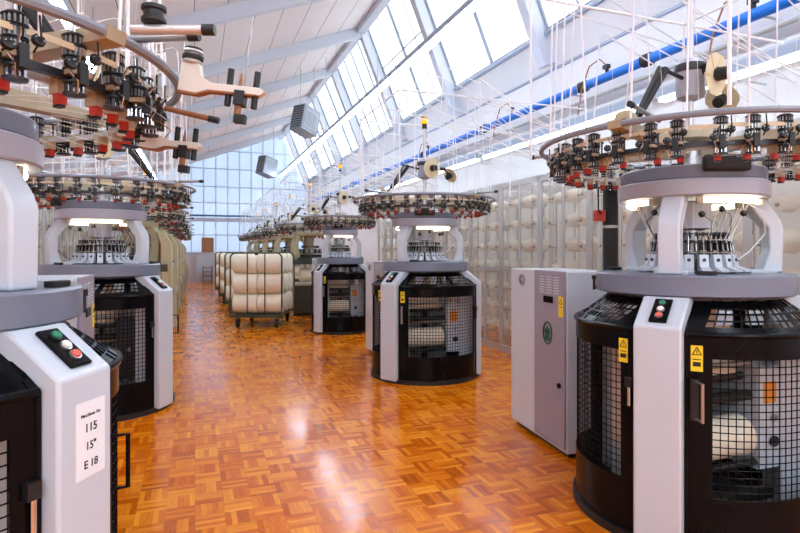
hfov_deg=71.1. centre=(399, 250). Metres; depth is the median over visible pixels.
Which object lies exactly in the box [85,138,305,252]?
window
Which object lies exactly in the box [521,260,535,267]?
cone
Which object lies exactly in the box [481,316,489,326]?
cone
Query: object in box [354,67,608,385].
machine
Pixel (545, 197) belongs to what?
cone
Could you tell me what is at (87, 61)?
lamp
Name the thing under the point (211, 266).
rack
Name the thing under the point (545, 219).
cone
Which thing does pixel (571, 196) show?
cone
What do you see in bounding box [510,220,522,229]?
cone
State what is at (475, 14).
window
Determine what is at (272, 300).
roll
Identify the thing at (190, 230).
machine
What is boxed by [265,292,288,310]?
roll
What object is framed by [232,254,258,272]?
roll
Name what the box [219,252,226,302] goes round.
trolley
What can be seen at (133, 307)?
machine
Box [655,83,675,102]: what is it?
lamp
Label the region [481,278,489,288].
cone
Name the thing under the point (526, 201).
cone
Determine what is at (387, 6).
window
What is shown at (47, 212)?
tall cabinet
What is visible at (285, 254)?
roll
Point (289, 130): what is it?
window
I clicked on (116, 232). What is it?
tall cabinet
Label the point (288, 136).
window
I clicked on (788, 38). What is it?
pipe
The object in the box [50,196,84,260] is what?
tall cabinet
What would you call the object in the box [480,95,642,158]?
lamp
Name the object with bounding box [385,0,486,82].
lamp
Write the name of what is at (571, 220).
cone
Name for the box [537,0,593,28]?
window
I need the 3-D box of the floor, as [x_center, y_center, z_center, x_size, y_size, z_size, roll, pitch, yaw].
[-4.119,1.560,11.111,11.500,0.120,35.300,0,0,-20]
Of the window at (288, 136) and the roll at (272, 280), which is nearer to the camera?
the roll at (272, 280)
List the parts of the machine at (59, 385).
door, fan arm, control panel, door, handle, yarn guide arm, guide rod, yarn guide arm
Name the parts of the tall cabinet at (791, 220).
frame, panel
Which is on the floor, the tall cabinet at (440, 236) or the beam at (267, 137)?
the tall cabinet at (440, 236)
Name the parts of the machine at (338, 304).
door, fan arm, fan motor, takedown frame, door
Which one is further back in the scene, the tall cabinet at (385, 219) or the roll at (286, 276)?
the tall cabinet at (385, 219)
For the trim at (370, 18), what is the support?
attached to the ceiling
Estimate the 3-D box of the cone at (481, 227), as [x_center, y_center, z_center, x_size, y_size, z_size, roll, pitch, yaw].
[1.371,-0.388,9.200,0.171,0.158,0.160,0,0,-21]
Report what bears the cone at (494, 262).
in the tall cabinet at (525, 213)
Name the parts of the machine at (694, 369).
door, fan arm, control panel, fan motor, takedown frame, handle, door, door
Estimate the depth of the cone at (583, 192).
6.72 m
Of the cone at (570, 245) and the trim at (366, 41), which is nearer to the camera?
the cone at (570, 245)
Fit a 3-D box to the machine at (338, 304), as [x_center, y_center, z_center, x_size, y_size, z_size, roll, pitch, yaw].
[-0.746,-0.352,10.793,2.411,3.704,1.894,0,0,-20]
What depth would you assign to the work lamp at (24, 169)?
1.95 m
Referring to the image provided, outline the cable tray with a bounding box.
[356,37,799,194]
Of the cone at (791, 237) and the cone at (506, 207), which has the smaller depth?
the cone at (791, 237)
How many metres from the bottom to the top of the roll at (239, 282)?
0.395 m
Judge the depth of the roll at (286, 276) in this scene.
11.46 m
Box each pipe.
[187,214,273,217]
[301,0,799,205]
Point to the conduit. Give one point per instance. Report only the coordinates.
(791, 20)
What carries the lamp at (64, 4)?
hanging from the ceiling
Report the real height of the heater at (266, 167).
2.447 m
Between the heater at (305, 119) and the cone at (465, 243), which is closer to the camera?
the cone at (465, 243)
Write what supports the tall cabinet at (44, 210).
on the floor
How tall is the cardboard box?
0.710 m
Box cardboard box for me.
[202,237,213,251]
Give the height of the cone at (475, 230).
0.158 m
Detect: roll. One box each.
[216,253,218,263]
[216,264,218,275]
[216,276,218,287]
[220,253,225,265]
[220,266,223,279]
[220,280,223,292]
[226,253,233,268]
[226,269,238,284]
[226,285,238,300]
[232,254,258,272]
[232,273,258,292]
[232,293,258,313]
[257,254,284,272]
[257,273,284,292]
[257,293,284,312]
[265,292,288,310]
[278,273,288,291]
[280,253,288,272]
[286,253,292,271]
[286,272,292,289]
[287,291,292,308]
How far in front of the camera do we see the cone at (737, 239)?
4.82 m
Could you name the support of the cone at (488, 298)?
in the tall cabinet at (525, 213)
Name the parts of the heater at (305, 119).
casing, panel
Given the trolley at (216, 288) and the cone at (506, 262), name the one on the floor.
the trolley at (216, 288)
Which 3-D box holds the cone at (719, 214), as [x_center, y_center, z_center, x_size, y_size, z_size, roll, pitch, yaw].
[2.849,-0.390,5.162,0.201,0.186,0.188,0,0,-21]
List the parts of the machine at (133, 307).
fan motor, takedown frame, door, fan arm, control panel, handle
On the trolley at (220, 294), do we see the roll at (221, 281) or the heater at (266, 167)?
the roll at (221, 281)
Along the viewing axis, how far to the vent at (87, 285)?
3.41 m
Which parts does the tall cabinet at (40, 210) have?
panel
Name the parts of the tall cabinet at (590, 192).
panel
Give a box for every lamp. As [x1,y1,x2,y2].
[16,165,28,180]
[49,0,71,10]
[60,20,71,28]
[67,219,125,223]
[69,223,88,225]
[86,57,96,72]
[136,149,149,165]
[279,134,299,176]
[298,56,331,159]
[328,0,389,132]
[332,235,353,236]
[357,181,411,196]
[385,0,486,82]
[402,153,492,183]
[414,226,451,229]
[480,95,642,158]
[626,199,658,210]
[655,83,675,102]
[659,203,742,211]
[696,196,762,205]
[732,40,799,84]
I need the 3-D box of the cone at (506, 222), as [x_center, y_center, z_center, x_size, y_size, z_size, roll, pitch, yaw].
[1.577,-0.390,8.636,0.201,0.186,0.188,0,0,-21]
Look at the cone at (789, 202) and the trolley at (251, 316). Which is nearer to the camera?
the cone at (789, 202)
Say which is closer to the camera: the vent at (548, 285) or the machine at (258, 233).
the vent at (548, 285)
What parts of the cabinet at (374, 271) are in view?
door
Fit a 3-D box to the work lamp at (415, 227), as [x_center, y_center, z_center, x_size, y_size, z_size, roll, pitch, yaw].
[0.400,-0.272,6.611,0.486,0.035,0.123,0,0,-20]
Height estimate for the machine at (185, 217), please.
3.306 m
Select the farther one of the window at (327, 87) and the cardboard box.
the cardboard box
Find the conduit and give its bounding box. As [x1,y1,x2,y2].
[319,14,799,202]
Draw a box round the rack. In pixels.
[203,266,211,281]
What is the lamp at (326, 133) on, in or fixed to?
hanging from the ceiling
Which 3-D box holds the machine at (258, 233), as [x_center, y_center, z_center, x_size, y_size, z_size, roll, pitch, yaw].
[-3.737,-0.153,19.306,2.947,3.306,1.925,0,0,-20]
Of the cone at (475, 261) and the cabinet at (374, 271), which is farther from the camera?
the cone at (475, 261)
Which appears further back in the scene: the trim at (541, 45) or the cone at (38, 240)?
the trim at (541, 45)
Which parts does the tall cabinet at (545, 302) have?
door, cable post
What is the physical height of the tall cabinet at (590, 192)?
2.510 m
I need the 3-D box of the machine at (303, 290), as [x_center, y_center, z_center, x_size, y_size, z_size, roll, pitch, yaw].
[-1.675,-0.153,13.672,2.947,3.306,1.925,0,0,-20]
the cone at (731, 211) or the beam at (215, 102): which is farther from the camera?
the beam at (215, 102)
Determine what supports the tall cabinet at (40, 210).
on the floor
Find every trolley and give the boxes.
[215,252,219,293]
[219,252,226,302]
[224,252,239,309]
[229,252,294,327]
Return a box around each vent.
[84,282,92,304]
[539,276,558,294]
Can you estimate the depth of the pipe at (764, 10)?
7.19 m
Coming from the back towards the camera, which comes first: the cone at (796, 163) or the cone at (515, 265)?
the cone at (515, 265)
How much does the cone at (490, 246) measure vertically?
0.186 m
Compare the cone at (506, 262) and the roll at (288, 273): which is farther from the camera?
the roll at (288, 273)
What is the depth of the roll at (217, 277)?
18.79 m
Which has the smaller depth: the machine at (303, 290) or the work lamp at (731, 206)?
the work lamp at (731, 206)
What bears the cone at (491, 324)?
in the tall cabinet at (525, 213)
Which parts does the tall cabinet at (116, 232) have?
frame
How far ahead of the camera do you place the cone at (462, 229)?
9.81 m
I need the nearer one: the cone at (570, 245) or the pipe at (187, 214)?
the cone at (570, 245)
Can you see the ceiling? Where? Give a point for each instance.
(293, 25)
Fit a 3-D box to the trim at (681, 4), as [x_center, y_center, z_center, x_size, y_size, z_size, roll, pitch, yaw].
[1.078,-2.960,13.013,0.029,0.040,34.900,0,0,-20]
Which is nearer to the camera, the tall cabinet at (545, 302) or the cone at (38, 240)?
the tall cabinet at (545, 302)
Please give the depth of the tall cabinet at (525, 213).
8.88 m
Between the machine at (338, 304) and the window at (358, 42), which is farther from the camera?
the window at (358, 42)
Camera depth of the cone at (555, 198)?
7.28 m
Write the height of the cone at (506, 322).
0.205 m
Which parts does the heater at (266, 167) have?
casing, panel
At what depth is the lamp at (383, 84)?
12.62 m
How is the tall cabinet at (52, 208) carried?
on the floor
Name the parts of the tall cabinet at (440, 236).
frame, panel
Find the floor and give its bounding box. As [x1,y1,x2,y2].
[118,282,610,532]
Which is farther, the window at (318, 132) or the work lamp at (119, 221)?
the window at (318, 132)
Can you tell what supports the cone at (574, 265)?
in the tall cabinet at (543, 177)
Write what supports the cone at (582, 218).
in the tall cabinet at (543, 177)
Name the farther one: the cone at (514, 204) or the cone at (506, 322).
the cone at (506, 322)
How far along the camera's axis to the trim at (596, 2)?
10.47 m
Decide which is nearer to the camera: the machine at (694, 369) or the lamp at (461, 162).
the machine at (694, 369)
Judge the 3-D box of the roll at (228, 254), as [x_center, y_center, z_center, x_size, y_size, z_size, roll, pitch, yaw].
[-4.059,0.246,13.866,0.476,0.396,0.396,0,0,-16]
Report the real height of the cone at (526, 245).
0.205 m
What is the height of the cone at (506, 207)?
0.158 m
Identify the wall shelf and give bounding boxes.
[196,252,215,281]
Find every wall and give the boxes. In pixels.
[186,253,303,281]
[303,0,680,192]
[307,0,799,284]
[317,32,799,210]
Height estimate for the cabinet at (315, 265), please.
1.352 m
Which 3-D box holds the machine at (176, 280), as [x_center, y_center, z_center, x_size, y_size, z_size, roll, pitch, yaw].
[-5.593,-0.153,11.277,2.664,3.306,1.929,0,0,-23]
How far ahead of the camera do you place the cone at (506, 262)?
8.58 m
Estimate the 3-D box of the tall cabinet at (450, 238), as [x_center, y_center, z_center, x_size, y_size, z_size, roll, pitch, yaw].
[0.749,0.245,11.849,0.950,2.510,1.000,0,0,-20]
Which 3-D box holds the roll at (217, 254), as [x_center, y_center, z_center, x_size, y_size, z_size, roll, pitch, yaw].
[-5.990,0.246,19.012,0.476,0.396,0.396,0,0,-17]
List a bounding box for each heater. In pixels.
[255,127,277,178]
[289,68,320,138]
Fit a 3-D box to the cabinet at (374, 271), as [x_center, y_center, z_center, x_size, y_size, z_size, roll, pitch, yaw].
[-0.165,0.824,8.075,0.483,1.352,0.920,0,0,-20]
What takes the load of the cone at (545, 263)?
in the tall cabinet at (520, 184)
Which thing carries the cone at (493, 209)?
in the tall cabinet at (525, 213)
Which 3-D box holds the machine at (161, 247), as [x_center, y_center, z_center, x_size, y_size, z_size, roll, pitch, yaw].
[-4.562,-0.153,8.459,2.664,3.306,1.929,0,0,-23]
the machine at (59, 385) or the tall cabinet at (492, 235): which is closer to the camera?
the machine at (59, 385)
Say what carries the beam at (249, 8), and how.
attached to the ceiling
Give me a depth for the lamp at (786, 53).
4.94 m
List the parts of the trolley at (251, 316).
hoop frame, hoop frame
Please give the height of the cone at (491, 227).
0.158 m
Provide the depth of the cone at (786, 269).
4.47 m
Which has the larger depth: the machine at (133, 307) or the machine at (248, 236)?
the machine at (248, 236)
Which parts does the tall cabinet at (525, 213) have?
panel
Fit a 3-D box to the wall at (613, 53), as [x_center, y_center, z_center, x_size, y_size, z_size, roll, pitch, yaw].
[1.163,-0.730,13.044,0.150,4.460,34.900,0,0,-20]
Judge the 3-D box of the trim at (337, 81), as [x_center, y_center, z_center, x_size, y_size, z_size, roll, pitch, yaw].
[-1.628,-4.495,18.359,1.443,3.064,0.200,0,0,-20]
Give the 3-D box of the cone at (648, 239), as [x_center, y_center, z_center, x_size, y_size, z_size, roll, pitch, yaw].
[2.608,-0.081,5.819,0.221,0.205,0.207,0,0,-21]
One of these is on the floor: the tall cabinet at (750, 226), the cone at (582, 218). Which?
the tall cabinet at (750, 226)
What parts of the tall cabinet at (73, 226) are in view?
frame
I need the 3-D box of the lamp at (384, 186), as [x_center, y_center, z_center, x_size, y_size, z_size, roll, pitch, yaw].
[-0.324,-1.692,15.748,0.765,0.135,3.800,0,0,-20]
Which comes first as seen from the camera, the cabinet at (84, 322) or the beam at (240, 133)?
the cabinet at (84, 322)
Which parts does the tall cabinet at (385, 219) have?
frame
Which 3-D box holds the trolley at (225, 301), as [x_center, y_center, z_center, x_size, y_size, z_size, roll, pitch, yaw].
[-3.944,0.762,14.336,1.040,1.476,1.334,0,0,-16]
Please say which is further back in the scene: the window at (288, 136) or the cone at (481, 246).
the window at (288, 136)
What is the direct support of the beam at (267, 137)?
attached to the ceiling
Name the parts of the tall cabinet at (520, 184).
panel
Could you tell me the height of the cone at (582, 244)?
0.205 m
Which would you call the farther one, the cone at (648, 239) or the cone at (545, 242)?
the cone at (545, 242)
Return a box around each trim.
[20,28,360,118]
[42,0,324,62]
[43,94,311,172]
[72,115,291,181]
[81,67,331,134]
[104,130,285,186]
[278,0,390,138]
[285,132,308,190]
[302,0,604,184]
[303,138,326,183]
[311,96,344,173]
[312,0,686,191]
[331,70,370,161]
[360,31,407,142]
[410,0,462,114]
[516,0,554,68]
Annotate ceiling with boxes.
[0,0,376,178]
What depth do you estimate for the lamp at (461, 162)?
10.80 m
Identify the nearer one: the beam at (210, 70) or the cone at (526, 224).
the cone at (526, 224)
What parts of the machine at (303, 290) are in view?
fan arm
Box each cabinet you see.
[36,185,61,263]
[38,209,74,261]
[38,274,94,338]
[40,210,89,259]
[42,208,45,263]
[46,211,75,241]
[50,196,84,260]
[77,225,118,242]
[312,258,318,270]
[366,261,387,351]
[378,211,419,260]
[391,209,443,260]
[415,207,464,301]
[430,197,487,329]
[445,190,516,335]
[470,184,551,350]
[500,175,594,353]
[511,186,618,456]
[539,173,647,269]
[588,161,721,269]
[654,130,799,295]
[747,118,799,268]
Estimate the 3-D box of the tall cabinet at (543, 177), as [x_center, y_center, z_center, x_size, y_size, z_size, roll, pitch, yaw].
[2.467,0.245,7.154,0.950,2.510,1.000,0,0,-20]
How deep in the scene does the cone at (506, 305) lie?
8.60 m
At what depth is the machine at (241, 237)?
24.43 m
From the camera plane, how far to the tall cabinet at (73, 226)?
9.19 m
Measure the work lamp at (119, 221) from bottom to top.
0.035 m
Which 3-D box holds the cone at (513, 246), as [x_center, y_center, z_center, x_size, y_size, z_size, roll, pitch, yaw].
[1.714,-0.080,8.261,0.201,0.186,0.188,0,0,-21]
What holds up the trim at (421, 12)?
attached to the wall at (515, 71)
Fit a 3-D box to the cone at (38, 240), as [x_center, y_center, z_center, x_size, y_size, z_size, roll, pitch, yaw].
[-5.133,-0.081,7.920,0.221,0.205,0.207,0,0,-21]
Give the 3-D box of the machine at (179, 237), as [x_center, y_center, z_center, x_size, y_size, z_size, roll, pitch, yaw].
[-8.686,-0.153,19.729,2.664,3.306,1.929,0,0,-23]
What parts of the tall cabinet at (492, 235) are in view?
panel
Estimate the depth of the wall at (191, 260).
27.47 m
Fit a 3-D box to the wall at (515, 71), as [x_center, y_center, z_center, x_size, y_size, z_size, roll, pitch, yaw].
[1.055,-3.245,13.005,0.380,0.570,34.900,0,0,-20]
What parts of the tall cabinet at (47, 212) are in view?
panel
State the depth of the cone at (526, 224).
7.93 m
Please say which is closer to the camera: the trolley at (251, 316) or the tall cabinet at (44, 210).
the tall cabinet at (44, 210)
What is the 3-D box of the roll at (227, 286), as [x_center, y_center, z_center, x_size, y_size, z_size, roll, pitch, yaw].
[-4.059,1.040,13.866,0.476,0.396,0.396,0,1,-16]
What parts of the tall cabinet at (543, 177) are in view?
panel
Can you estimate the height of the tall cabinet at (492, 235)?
2.510 m
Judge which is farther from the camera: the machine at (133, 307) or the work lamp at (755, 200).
the machine at (133, 307)
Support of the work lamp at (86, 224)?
attached to the machine at (133, 307)
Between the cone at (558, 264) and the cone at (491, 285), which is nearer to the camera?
the cone at (558, 264)
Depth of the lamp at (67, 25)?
7.00 m
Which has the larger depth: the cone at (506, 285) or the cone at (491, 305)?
the cone at (491, 305)
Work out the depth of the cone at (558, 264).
7.27 m
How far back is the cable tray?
6.71 m
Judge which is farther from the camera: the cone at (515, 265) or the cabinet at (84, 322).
the cone at (515, 265)
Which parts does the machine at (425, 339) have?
door, control panel, handle, fan arm, fan motor, takedown frame, door, fan arm, door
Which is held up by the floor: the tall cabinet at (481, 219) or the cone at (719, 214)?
the tall cabinet at (481, 219)
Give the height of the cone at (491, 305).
0.158 m
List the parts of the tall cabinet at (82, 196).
frame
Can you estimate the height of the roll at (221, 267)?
0.396 m
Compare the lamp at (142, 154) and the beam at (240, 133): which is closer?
the lamp at (142, 154)
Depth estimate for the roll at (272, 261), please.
10.93 m
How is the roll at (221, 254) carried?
on the roll at (221, 267)
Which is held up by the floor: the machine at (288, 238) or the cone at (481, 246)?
the machine at (288, 238)
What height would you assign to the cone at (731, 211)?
0.158 m
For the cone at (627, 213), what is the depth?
6.04 m
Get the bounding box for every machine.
[0,0,265,532]
[0,13,203,421]
[44,125,193,326]
[54,157,193,308]
[82,180,193,310]
[124,192,193,299]
[176,211,193,292]
[177,217,193,279]
[237,210,301,251]
[243,205,303,251]
[250,197,337,251]
[260,187,357,281]
[273,174,386,315]
[301,137,436,334]
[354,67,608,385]
[529,0,799,532]
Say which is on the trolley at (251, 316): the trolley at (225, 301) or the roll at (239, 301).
the roll at (239, 301)
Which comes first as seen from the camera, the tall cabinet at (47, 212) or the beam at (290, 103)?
the tall cabinet at (47, 212)
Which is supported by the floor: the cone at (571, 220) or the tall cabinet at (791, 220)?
the tall cabinet at (791, 220)
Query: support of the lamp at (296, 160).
hanging from the ceiling
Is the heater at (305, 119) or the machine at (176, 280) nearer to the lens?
the machine at (176, 280)
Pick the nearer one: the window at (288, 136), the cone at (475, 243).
the cone at (475, 243)
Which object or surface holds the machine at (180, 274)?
on the floor
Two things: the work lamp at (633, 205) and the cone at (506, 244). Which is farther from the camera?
the cone at (506, 244)
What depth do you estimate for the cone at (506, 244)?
8.60 m
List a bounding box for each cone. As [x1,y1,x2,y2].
[38,240,41,251]
[459,225,468,232]
[463,241,468,251]
[466,241,478,251]
[467,224,477,232]
[467,258,478,269]
[477,260,489,270]
[478,223,488,231]
[478,242,487,250]
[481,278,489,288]
[481,296,490,308]
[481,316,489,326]
[487,222,496,231]
[487,240,498,251]
[487,259,498,271]
[487,279,498,290]
[487,299,498,308]
[487,318,498,328]
[490,202,498,211]
[495,319,510,331]
[496,220,508,231]
[496,260,508,267]
[497,201,508,210]
[497,241,508,250]
[497,281,508,290]
[497,301,508,310]
[509,240,522,251]
[510,199,521,208]
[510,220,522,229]
[510,262,521,267]
[521,195,535,208]
[521,238,535,251]
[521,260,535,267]
[522,218,533,228]
[532,194,548,206]
[532,216,548,228]
[532,239,548,251]
[532,260,548,267]
[549,261,566,267]
[551,192,560,203]
[565,188,582,203]
[565,213,580,226]
[565,237,580,251]
[565,261,582,268]
[578,210,598,226]
[578,236,599,252]
[580,189,596,198]
[623,209,632,222]
[645,235,650,251]
[712,204,722,218]
[727,231,742,251]
[728,203,742,214]
[772,193,799,212]
[776,158,799,172]
[782,267,799,275]
[783,228,799,253]
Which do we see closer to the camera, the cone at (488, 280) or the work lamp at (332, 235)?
the cone at (488, 280)
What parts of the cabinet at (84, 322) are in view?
door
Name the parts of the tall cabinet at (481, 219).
panel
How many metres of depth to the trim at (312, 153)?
24.54 m
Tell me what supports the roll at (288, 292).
on the trolley at (251, 316)
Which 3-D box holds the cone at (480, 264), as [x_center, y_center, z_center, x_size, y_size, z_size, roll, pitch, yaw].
[1.371,0.230,9.200,0.201,0.186,0.188,0,0,-21]
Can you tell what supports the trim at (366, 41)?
attached to the wall at (515, 71)
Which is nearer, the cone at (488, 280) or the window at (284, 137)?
the cone at (488, 280)
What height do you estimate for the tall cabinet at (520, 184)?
2.510 m
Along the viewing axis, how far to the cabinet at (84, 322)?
3.30 m
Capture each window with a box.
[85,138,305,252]
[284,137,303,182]
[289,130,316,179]
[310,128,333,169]
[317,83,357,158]
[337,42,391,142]
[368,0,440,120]
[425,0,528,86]
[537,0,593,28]
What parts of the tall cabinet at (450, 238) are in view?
panel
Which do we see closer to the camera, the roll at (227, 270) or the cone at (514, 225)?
the cone at (514, 225)
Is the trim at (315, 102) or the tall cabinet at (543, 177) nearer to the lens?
the tall cabinet at (543, 177)
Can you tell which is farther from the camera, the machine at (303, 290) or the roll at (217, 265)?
the roll at (217, 265)

